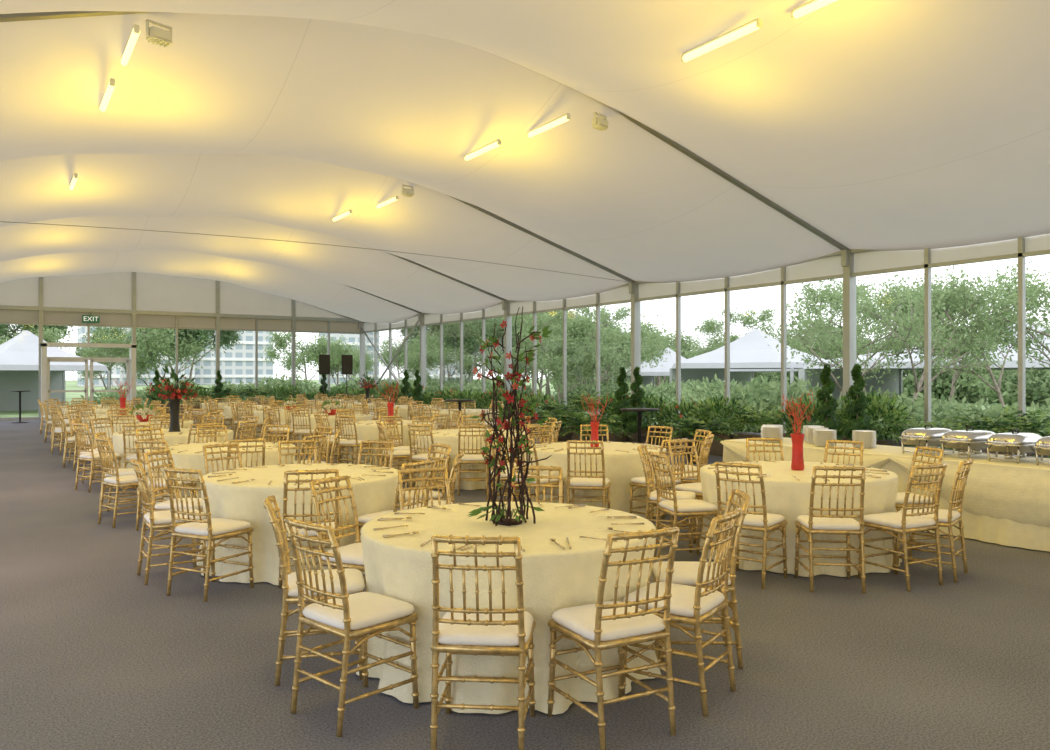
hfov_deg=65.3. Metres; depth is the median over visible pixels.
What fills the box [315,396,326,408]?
dining chair
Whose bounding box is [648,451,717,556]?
dining chair
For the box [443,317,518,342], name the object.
tree
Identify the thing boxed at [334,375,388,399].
shrub bush
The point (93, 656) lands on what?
floor
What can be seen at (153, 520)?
dining chair
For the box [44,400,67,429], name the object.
dining chair
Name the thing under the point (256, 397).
dining chair
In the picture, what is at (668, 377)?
shrub bush
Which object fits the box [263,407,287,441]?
dining chair
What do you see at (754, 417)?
shrub
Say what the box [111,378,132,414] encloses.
vase
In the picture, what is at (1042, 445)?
chafing dish
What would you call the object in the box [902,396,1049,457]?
shrub bush
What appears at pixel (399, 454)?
dining chair
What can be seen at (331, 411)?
flower bowl
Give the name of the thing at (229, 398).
dining chair
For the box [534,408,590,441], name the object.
potted fern
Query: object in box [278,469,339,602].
dining chair
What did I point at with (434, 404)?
dining chair
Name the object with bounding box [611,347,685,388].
marquee
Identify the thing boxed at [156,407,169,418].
dining chair
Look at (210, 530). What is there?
dining chair
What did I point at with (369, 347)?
tower block
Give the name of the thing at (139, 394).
shrub bush
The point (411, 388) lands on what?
shrub
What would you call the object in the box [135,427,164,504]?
dining chair
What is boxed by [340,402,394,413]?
round dining table
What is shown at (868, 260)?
valance
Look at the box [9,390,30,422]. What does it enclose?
cocktail table
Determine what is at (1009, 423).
shrub
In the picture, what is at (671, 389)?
shrub bush
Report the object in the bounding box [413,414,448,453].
dining chair
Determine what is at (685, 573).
dining chair
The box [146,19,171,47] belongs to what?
floodlight
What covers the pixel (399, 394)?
shrub
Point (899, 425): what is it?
shrub
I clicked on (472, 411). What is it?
round dining table
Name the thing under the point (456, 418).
dining chair
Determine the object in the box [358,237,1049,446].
window frame
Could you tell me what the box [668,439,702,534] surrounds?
dining chair
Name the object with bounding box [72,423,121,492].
dining chair
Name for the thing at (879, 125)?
ceiling
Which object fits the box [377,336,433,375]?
tree
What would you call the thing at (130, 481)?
dining chair
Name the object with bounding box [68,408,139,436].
round dining table
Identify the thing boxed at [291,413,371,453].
round dining table
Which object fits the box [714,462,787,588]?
dining chair
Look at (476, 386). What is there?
shrub bush
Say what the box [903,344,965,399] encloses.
shrub bush
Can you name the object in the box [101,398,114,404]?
dining chair
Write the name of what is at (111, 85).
lamp
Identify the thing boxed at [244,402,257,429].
dining chair
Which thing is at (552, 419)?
dining chair
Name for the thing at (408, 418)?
dining chair
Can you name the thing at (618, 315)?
tree
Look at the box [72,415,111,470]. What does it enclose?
dining chair
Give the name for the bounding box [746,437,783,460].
dining chair
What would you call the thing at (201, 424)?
dining chair
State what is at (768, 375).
shrub bush
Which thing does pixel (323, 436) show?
dining chair
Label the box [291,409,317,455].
dining chair
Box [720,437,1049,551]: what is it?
buffet table
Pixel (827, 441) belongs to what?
dining chair
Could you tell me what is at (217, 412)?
dining chair
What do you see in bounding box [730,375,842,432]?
shrub bush
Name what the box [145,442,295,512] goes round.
round dining table
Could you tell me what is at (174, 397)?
vase
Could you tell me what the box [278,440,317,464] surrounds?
dining chair
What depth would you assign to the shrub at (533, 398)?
21.90 m
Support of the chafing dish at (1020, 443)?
on the buffet table at (1007, 503)
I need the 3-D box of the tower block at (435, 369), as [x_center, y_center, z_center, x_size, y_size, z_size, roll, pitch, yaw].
[-16.389,-4.850,155.552,10.000,13.100,8.250,0,0,-33]
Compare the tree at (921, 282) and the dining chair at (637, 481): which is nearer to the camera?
the dining chair at (637, 481)
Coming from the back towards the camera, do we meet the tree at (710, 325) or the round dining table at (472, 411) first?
the tree at (710, 325)
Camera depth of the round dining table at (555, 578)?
4.01 m
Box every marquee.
[0,330,109,410]
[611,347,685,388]
[670,329,824,385]
[730,339,797,386]
[798,322,1049,399]
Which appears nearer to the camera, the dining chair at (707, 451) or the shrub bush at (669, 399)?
the dining chair at (707, 451)
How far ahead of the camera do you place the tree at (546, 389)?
55.01 m
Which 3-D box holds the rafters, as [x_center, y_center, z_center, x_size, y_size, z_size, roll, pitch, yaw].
[-2.884,-3.640,13.047,17.200,2.800,42.450,0,0,-33]
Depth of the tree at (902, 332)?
57.48 m
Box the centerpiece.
[467,307,552,525]
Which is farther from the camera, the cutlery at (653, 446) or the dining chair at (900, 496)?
the cutlery at (653, 446)
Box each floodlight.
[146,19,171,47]
[401,184,413,196]
[592,112,607,130]
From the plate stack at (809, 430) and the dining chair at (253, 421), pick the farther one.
the dining chair at (253, 421)
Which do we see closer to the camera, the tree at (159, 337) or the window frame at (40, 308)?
the window frame at (40, 308)
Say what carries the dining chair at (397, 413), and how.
on the floor
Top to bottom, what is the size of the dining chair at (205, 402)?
0.939 m
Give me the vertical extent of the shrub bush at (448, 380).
1.998 m
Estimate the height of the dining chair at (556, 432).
0.939 m
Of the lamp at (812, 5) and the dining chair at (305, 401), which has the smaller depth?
the lamp at (812, 5)
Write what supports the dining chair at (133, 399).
on the floor
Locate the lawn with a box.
[0,379,1048,457]
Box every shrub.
[144,382,174,417]
[180,385,213,416]
[208,385,251,399]
[240,384,274,404]
[269,384,303,404]
[302,389,328,403]
[327,384,353,399]
[336,388,351,399]
[347,387,359,401]
[356,385,380,401]
[369,392,391,401]
[379,381,402,403]
[386,386,412,404]
[401,384,429,399]
[422,391,438,404]
[431,386,460,408]
[446,389,476,408]
[463,390,490,408]
[479,385,509,409]
[499,391,531,429]
[520,390,556,434]
[535,400,586,436]
[564,390,615,439]
[595,393,633,441]
[626,394,672,445]
[657,398,713,450]
[689,396,748,456]
[729,403,788,438]
[777,391,844,437]
[832,389,909,446]
[877,416,966,450]
[949,404,1049,457]
[1025,424,1049,456]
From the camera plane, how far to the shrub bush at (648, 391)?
34.70 m
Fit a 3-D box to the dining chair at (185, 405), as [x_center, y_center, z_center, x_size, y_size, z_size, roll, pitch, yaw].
[-7.902,1.132,18.441,0.434,0.939,0.529,0,0,34]
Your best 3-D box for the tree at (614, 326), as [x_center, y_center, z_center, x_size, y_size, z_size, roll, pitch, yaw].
[5.523,-1.229,63.536,5.378,5.920,3.894,0,0,2]
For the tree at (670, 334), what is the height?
5.343 m
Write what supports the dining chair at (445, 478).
on the floor
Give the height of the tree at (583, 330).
6.481 m
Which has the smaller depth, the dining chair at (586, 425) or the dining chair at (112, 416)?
the dining chair at (586, 425)
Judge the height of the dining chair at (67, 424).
0.939 m
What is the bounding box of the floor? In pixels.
[0,417,1049,749]
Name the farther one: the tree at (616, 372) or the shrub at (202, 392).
the tree at (616, 372)
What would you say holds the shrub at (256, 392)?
on the floor
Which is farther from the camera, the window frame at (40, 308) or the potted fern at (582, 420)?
the window frame at (40, 308)
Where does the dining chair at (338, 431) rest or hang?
on the floor
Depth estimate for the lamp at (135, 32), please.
8.67 m
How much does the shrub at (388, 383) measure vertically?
1.387 m
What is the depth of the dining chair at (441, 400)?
21.48 m
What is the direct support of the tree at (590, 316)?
on the lawn
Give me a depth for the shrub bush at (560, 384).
82.04 m
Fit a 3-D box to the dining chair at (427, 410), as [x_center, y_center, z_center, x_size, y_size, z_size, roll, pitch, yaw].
[-1.920,1.132,15.696,0.434,0.939,0.529,0,0,28]
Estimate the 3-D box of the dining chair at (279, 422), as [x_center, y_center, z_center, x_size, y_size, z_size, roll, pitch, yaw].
[-5.737,1.132,18.754,0.434,0.939,0.529,0,0,3]
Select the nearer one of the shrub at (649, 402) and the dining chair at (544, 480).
the dining chair at (544, 480)
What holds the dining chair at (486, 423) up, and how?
on the floor
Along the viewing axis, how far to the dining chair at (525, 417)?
13.29 m
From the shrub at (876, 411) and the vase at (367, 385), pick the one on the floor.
the shrub at (876, 411)
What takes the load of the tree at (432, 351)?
on the lawn
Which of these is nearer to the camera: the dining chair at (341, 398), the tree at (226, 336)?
the dining chair at (341, 398)
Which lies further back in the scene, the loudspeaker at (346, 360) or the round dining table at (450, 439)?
the loudspeaker at (346, 360)
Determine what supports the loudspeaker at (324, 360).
on the floor
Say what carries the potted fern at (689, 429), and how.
on the floor
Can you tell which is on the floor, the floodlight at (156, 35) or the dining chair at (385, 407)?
the dining chair at (385, 407)
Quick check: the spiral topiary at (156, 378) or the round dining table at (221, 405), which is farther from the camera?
the spiral topiary at (156, 378)
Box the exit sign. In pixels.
[82,313,99,322]
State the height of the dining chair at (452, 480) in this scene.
0.939 m
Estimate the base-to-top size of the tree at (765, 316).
6.782 m
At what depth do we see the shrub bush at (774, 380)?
26.83 m
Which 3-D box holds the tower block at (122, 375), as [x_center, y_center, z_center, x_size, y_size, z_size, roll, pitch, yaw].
[-62.214,-5.850,138.115,11.000,15.100,8.250,0,0,-33]
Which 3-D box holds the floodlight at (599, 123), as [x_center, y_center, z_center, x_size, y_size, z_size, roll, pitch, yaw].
[1.120,-3.762,12.173,0.153,0.217,0.272,0,0,40]
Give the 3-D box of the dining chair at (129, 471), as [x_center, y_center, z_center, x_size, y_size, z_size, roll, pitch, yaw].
[-4.665,1.132,9.476,0.529,0.939,0.434,0,0,-13]
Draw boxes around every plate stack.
[761,426,782,442]
[763,425,782,436]
[803,425,823,440]
[806,427,827,443]
[813,429,836,446]
[852,430,875,447]
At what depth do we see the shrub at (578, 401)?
20.18 m
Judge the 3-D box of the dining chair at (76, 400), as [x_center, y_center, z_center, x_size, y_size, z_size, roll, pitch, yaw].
[-11.722,1.132,21.681,0.434,0.939,0.529,0,0,-10]
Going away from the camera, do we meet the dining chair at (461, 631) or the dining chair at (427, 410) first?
the dining chair at (461, 631)
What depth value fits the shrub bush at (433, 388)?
42.48 m
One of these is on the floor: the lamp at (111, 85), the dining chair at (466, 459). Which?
the dining chair at (466, 459)
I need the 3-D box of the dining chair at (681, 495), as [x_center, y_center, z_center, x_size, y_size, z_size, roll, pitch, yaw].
[1.321,1.132,7.660,0.529,0.939,0.434,0,0,16]
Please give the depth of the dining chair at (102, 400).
21.76 m
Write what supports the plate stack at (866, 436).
on the buffet table at (1007, 503)
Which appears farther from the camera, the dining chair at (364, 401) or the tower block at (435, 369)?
the tower block at (435, 369)
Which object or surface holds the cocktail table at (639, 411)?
on the floor
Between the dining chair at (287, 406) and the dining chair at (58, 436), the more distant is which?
the dining chair at (287, 406)
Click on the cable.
(0, 221)
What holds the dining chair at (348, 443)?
on the floor
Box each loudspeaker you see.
[319,355,329,397]
[341,355,352,399]
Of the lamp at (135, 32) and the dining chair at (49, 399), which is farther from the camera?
the dining chair at (49, 399)
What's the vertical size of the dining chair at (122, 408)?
0.939 m
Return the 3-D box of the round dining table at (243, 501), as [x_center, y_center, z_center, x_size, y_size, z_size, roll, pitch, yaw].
[-1.899,1.218,7.063,1.725,0.740,1.722,0,0,17]
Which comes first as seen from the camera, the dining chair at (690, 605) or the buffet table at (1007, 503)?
the dining chair at (690, 605)
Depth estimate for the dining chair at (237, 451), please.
7.90 m
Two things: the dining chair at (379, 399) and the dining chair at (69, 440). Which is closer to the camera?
the dining chair at (69, 440)
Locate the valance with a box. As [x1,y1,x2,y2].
[364,234,1049,330]
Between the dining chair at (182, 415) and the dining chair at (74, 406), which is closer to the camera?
the dining chair at (182, 415)
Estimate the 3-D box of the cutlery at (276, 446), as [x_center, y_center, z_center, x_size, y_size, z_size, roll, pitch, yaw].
[-3.561,0.838,9.649,1.529,0.019,1.537,0,0,0]
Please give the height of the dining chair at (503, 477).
0.939 m
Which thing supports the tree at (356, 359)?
on the lawn
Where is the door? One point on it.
(45, 361)
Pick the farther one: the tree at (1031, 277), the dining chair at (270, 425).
the tree at (1031, 277)
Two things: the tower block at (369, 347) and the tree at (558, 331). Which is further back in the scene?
the tower block at (369, 347)
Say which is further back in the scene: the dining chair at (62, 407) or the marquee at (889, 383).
the marquee at (889, 383)
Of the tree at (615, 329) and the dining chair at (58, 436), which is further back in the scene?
the tree at (615, 329)
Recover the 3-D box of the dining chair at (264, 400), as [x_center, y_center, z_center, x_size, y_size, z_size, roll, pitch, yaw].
[-7.449,1.132,23.605,0.434,0.939,0.529,0,0,-6]
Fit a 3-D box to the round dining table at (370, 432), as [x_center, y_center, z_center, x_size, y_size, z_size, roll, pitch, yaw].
[-2.413,1.218,14.729,1.722,0.740,1.725,0,0,-13]
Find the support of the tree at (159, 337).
on the lawn
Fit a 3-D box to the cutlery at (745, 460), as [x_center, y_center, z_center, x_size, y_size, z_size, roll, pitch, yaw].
[2.412,0.838,7.308,1.529,0.019,1.537,0,0,0]
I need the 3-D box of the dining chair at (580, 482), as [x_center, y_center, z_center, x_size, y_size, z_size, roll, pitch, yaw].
[0.658,1.132,8.583,0.434,0.939,0.529,0,0,12]
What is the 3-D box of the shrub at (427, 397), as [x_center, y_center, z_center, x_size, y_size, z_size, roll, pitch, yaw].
[-3.160,1.058,27.654,0.977,1.083,1.492,0,0,-33]
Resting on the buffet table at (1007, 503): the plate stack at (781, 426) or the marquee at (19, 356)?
the plate stack at (781, 426)
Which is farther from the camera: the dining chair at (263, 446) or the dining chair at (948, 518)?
the dining chair at (263, 446)
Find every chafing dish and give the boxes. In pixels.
[899,424,954,453]
[939,427,997,458]
[984,429,1042,463]
[1032,436,1049,464]
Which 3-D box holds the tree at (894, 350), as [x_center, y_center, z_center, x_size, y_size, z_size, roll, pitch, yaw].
[9.434,-0.645,23.088,5.091,4.759,3.600,0,0,19]
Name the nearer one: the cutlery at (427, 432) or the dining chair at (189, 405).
the cutlery at (427, 432)
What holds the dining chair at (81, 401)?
on the floor
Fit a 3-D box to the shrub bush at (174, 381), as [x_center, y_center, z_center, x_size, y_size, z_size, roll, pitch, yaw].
[-16.174,1.058,37.994,2.915,2.163,3.855,0,0,-19]
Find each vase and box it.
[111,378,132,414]
[141,362,207,431]
[354,373,379,402]
[375,380,399,421]
[581,394,607,446]
[779,390,813,470]
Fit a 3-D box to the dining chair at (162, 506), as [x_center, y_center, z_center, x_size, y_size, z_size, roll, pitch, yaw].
[-3.012,1.132,7.181,0.529,0.939,0.434,0,0,8]
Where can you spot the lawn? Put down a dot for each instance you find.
(70, 384)
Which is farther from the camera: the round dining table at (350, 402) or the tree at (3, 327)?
the tree at (3, 327)
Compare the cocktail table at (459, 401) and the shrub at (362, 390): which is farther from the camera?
the shrub at (362, 390)
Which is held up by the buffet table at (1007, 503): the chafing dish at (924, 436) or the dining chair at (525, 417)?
the chafing dish at (924, 436)
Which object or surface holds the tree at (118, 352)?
on the lawn
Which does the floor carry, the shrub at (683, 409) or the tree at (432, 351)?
the shrub at (683, 409)
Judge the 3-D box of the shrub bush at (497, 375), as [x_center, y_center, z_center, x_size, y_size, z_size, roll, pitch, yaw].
[-1.698,1.028,40.782,2.796,2.106,3.990,0,0,36]
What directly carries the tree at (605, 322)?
on the lawn
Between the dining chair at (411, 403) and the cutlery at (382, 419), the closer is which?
the cutlery at (382, 419)
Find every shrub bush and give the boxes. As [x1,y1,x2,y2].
[81,387,166,406]
[145,378,202,412]
[196,379,275,402]
[250,373,319,402]
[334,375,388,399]
[380,376,426,385]
[403,382,445,402]
[409,370,451,388]
[443,377,470,384]
[443,379,473,404]
[459,377,519,403]
[467,375,517,390]
[518,381,537,403]
[549,373,594,391]
[549,381,602,410]
[583,373,607,386]
[590,377,646,412]
[609,382,666,415]
[649,378,701,414]
[655,376,669,386]
[658,391,692,420]
[671,386,758,431]
[674,373,736,402]
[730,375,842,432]
[744,380,812,395]
[754,372,777,386]
[770,372,797,385]
[836,386,944,409]
[864,391,981,448]
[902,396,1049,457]
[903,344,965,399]
[908,370,1035,402]
[970,370,1049,406]
[1031,398,1049,421]
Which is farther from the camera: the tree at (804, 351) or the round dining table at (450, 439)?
the tree at (804, 351)
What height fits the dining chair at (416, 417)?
0.939 m
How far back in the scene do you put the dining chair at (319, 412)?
14.98 m
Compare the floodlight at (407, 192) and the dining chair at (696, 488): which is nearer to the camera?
the dining chair at (696, 488)
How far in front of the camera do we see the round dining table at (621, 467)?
8.95 m
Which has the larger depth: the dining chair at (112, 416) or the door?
the door
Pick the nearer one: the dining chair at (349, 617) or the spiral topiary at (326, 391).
the dining chair at (349, 617)
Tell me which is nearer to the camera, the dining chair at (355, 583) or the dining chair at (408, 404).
the dining chair at (355, 583)
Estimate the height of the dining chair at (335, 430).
0.939 m
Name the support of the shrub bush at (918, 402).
on the lawn
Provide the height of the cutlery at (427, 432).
0.019 m
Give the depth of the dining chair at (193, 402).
23.92 m
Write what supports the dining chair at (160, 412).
on the floor
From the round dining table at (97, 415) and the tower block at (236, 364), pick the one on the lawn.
the tower block at (236, 364)
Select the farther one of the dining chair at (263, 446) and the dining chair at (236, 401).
the dining chair at (236, 401)
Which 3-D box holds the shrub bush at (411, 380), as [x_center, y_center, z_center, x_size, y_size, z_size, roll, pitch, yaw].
[-6.793,1.050,43.673,3.990,2.039,2.796,0,0,-31]
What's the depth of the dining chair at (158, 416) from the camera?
13.40 m
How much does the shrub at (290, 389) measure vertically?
1.264 m
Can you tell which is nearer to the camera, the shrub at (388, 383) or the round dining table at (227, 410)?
the round dining table at (227, 410)
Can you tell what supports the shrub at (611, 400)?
on the floor
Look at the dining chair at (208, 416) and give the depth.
13.59 m
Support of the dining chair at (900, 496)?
on the floor
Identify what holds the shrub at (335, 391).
on the floor
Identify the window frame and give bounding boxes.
[0,272,360,420]
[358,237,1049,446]
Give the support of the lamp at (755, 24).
attached to the ceiling
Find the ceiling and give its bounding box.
[0,0,1049,323]
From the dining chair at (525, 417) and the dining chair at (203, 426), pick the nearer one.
the dining chair at (203, 426)
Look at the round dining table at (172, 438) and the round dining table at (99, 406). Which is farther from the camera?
the round dining table at (99, 406)
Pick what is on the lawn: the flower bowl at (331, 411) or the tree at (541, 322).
the tree at (541, 322)
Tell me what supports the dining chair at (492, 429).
on the floor
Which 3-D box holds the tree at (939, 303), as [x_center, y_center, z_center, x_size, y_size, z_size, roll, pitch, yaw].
[10.216,-0.669,21.092,5.142,4.807,3.637,0,0,-31]
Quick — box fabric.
[0,272,359,332]
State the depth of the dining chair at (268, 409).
16.55 m
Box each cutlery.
[96,419,185,423]
[118,428,224,434]
[152,441,289,452]
[208,463,393,484]
[347,419,430,424]
[373,501,643,551]
[420,428,519,435]
[535,441,659,452]
[708,460,888,480]
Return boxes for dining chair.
[37,399,54,434]
[41,403,64,442]
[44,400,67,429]
[49,399,60,432]
[49,404,74,443]
[49,406,74,451]
[49,408,74,454]
[55,402,69,439]
[58,413,90,467]
[66,411,91,463]
[67,405,83,448]
[71,400,86,409]
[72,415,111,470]
[72,420,113,482]
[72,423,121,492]
[75,404,93,417]
[76,409,96,452]
[81,401,97,408]
[90,418,113,479]
[94,432,146,516]
[94,437,155,527]
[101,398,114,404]
[102,400,117,407]
[107,409,127,420]
[110,404,128,412]
[111,415,135,445]
[116,403,133,412]
[117,400,132,407]
[118,408,138,418]
[122,424,152,493]
[130,399,141,408]
[130,459,206,584]
[134,440,196,530]
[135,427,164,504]
[144,449,202,561]
[145,408,165,418]
[148,415,169,428]
[149,404,164,413]
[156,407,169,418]
[160,414,183,428]
[163,467,253,601]
[179,404,187,418]
[182,398,199,423]
[184,397,200,421]
[186,405,192,419]
[188,423,216,442]
[189,409,205,427]
[191,398,212,420]
[196,425,227,442]
[202,415,224,428]
[202,443,241,473]
[203,400,221,428]
[206,411,219,422]
[208,399,224,427]
[208,400,232,429]
[215,398,228,423]
[216,410,222,427]
[226,438,265,469]
[229,398,241,404]
[229,403,251,439]
[235,404,262,438]
[235,420,256,439]
[236,401,253,433]
[241,416,258,438]
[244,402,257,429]
[246,397,257,404]
[260,417,268,438]
[261,398,273,404]
[262,404,285,438]
[262,424,289,441]
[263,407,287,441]
[263,495,364,685]
[267,408,296,452]
[270,401,285,408]
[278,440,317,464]
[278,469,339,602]
[284,405,298,440]
[284,517,418,736]
[290,404,312,439]
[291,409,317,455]
[294,426,332,463]
[298,434,325,463]
[304,401,318,407]
[309,475,366,628]
[314,414,347,463]
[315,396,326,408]
[316,411,343,463]
[330,409,354,455]
[330,429,340,462]
[335,415,371,464]
[338,410,355,453]
[341,398,359,413]
[352,404,367,413]
[353,396,364,401]
[357,440,393,467]
[358,460,434,541]
[361,400,376,419]
[367,398,379,414]
[372,398,382,411]
[373,407,386,419]
[375,401,387,419]
[376,421,414,486]
[378,409,398,419]
[378,416,403,465]
[383,418,416,476]
[396,397,405,404]
[397,467,450,510]
[398,443,451,503]
[400,398,412,404]
[404,451,463,509]
[406,401,422,419]
[407,403,413,419]
[407,424,450,490]
[410,402,419,419]
[412,416,433,468]
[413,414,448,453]
[418,404,443,428]
[422,409,439,425]
[427,400,449,419]
[430,535,535,749]
[431,401,444,408]
[448,405,467,428]
[450,410,461,428]
[456,412,464,428]
[457,425,488,495]
[461,401,475,408]
[461,415,484,428]
[478,404,503,428]
[482,433,530,501]
[488,428,525,501]
[501,423,545,490]
[508,437,563,502]
[510,416,530,430]
[511,465,562,502]
[527,425,553,444]
[543,417,556,442]
[547,527,679,749]
[548,421,561,441]
[566,440,610,508]
[580,424,608,440]
[623,508,742,716]
[629,438,686,528]
[637,445,695,552]
[646,426,672,490]
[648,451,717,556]
[651,488,749,668]
[662,434,713,518]
[664,429,710,472]
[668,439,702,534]
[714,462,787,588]
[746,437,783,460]
[794,466,865,592]
[824,440,863,465]
[857,463,946,591]
[894,458,973,582]
[895,446,943,551]
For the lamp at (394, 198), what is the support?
attached to the ceiling
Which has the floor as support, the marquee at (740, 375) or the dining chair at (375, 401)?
the dining chair at (375, 401)
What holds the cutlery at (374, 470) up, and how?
on the round dining table at (243, 501)
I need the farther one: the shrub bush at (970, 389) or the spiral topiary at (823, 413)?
the shrub bush at (970, 389)
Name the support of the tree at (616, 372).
on the lawn
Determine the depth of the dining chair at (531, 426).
10.84 m
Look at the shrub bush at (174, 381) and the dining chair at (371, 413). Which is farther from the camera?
the shrub bush at (174, 381)
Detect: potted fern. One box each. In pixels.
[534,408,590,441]
[559,411,632,441]
[664,416,740,463]
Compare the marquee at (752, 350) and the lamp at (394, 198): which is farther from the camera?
the marquee at (752, 350)
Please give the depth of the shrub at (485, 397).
23.84 m
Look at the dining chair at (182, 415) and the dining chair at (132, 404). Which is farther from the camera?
the dining chair at (132, 404)
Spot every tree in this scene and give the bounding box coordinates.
[0,324,78,342]
[0,325,70,348]
[66,328,159,389]
[80,327,154,366]
[125,328,215,378]
[129,328,171,372]
[167,329,243,393]
[259,332,346,385]
[310,334,372,385]
[318,337,378,385]
[377,327,431,378]
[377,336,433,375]
[396,324,452,377]
[398,327,478,380]
[436,316,522,380]
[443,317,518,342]
[453,334,532,381]
[479,311,576,392]
[486,322,551,381]
[500,311,554,396]
[501,310,591,402]
[503,310,595,405]
[516,309,580,395]
[539,322,612,383]
[547,306,671,390]
[554,305,630,387]
[560,333,630,384]
[586,322,646,380]
[589,316,626,384]
[592,326,619,384]
[620,320,699,386]
[655,327,700,386]
[687,305,777,357]
[692,315,724,354]
[704,332,756,373]
[760,279,876,381]
[765,274,959,401]
[776,276,903,394]
[780,320,868,359]
[858,266,1016,412]
[858,336,906,372]
[868,282,949,353]
[883,274,1033,399]
[894,282,973,393]
[909,265,1049,414]
[939,260,1049,376]
[987,312,1049,375]
[1027,273,1049,333]
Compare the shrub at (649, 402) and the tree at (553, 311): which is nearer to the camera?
the shrub at (649, 402)
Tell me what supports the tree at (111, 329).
on the lawn
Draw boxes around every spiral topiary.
[149,370,163,404]
[212,371,224,401]
[318,374,328,399]
[399,370,411,404]
[412,369,423,404]
[610,367,629,441]
[625,367,649,442]
[813,364,842,439]
[841,363,871,440]
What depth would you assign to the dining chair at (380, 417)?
13.42 m
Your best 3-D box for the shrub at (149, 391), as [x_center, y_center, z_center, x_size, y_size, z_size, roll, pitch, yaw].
[-13.425,0.919,30.493,1.427,1.362,0.970,0,0,-33]
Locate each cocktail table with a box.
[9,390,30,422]
[445,399,474,418]
[619,408,659,442]
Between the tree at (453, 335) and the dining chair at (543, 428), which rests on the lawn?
the tree at (453, 335)
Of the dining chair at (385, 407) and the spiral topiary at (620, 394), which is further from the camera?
the spiral topiary at (620, 394)
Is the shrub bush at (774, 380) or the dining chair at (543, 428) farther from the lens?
the shrub bush at (774, 380)
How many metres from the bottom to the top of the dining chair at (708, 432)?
0.939 m
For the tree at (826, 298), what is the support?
on the lawn
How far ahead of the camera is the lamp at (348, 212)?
17.71 m
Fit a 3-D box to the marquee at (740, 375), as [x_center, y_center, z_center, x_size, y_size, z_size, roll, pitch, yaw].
[14.199,-0.160,46.472,5.216,3.760,5.216,0,0,40]
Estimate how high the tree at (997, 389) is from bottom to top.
4.707 m
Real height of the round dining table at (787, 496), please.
0.740 m
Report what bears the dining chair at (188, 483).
on the floor
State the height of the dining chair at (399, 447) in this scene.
0.939 m
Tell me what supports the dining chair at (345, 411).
on the floor
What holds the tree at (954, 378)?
on the lawn
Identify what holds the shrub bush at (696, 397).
on the lawn
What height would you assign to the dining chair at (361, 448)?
0.939 m
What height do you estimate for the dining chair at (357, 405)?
0.939 m
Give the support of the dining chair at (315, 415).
on the floor
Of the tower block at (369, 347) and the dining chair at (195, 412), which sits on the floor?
the dining chair at (195, 412)
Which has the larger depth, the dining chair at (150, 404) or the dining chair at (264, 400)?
the dining chair at (264, 400)
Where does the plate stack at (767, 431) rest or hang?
on the buffet table at (1007, 503)
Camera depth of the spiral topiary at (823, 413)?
13.31 m
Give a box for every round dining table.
[61,405,118,415]
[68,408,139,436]
[76,413,160,450]
[94,419,192,465]
[112,428,233,468]
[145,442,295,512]
[197,463,398,584]
[200,402,256,423]
[224,405,283,434]
[254,409,323,441]
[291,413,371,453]
[307,400,356,408]
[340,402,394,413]
[341,420,436,467]
[356,502,660,714]
[379,405,440,419]
[415,429,527,489]
[432,409,498,428]
[525,442,665,518]
[700,461,901,576]
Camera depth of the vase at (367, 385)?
24.89 m
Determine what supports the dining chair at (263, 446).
on the floor
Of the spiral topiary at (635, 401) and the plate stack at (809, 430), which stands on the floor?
the spiral topiary at (635, 401)
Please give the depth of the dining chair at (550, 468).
5.96 m
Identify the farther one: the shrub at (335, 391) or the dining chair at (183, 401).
the shrub at (335, 391)
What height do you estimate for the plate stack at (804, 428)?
0.195 m
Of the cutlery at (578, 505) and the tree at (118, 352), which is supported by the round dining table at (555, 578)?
the cutlery at (578, 505)
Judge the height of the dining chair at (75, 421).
0.939 m
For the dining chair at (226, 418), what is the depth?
21.46 m
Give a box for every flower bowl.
[128,404,161,421]
[279,398,299,409]
[321,399,342,414]
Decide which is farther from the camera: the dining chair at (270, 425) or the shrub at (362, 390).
the shrub at (362, 390)
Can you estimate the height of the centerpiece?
1.238 m
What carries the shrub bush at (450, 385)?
on the lawn
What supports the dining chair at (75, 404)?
on the floor
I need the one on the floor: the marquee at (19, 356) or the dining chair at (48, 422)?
the dining chair at (48, 422)
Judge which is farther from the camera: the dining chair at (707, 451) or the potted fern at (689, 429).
the potted fern at (689, 429)
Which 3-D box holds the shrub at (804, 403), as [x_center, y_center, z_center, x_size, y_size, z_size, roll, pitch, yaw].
[5.083,0.945,14.623,1.014,1.310,1.427,0,0,-33]
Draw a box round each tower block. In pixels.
[77,326,119,386]
[120,327,194,384]
[195,331,273,384]
[319,331,379,383]
[408,326,471,380]
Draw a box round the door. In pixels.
[41,342,135,420]
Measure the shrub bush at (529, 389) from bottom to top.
1.894 m
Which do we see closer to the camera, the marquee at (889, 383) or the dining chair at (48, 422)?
the dining chair at (48, 422)
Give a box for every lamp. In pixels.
[69,173,77,189]
[100,78,115,111]
[121,24,139,65]
[333,209,351,220]
[376,195,397,207]
[464,139,500,160]
[527,113,570,137]
[681,18,761,61]
[791,0,837,18]
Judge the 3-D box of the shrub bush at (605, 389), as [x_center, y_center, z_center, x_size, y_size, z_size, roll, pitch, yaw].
[4.296,1.063,36.554,2.796,1.997,3.990,0,0,14]
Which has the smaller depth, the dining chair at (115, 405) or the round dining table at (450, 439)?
the round dining table at (450, 439)
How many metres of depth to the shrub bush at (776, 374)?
59.83 m
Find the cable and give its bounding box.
[0,221,633,282]
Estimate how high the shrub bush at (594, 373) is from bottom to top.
3.843 m
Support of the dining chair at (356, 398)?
on the floor
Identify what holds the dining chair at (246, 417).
on the floor
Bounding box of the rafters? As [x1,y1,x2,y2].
[0,11,848,318]
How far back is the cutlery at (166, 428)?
12.01 m
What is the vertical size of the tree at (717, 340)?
5.199 m
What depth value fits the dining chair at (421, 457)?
11.11 m
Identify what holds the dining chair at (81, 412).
on the floor

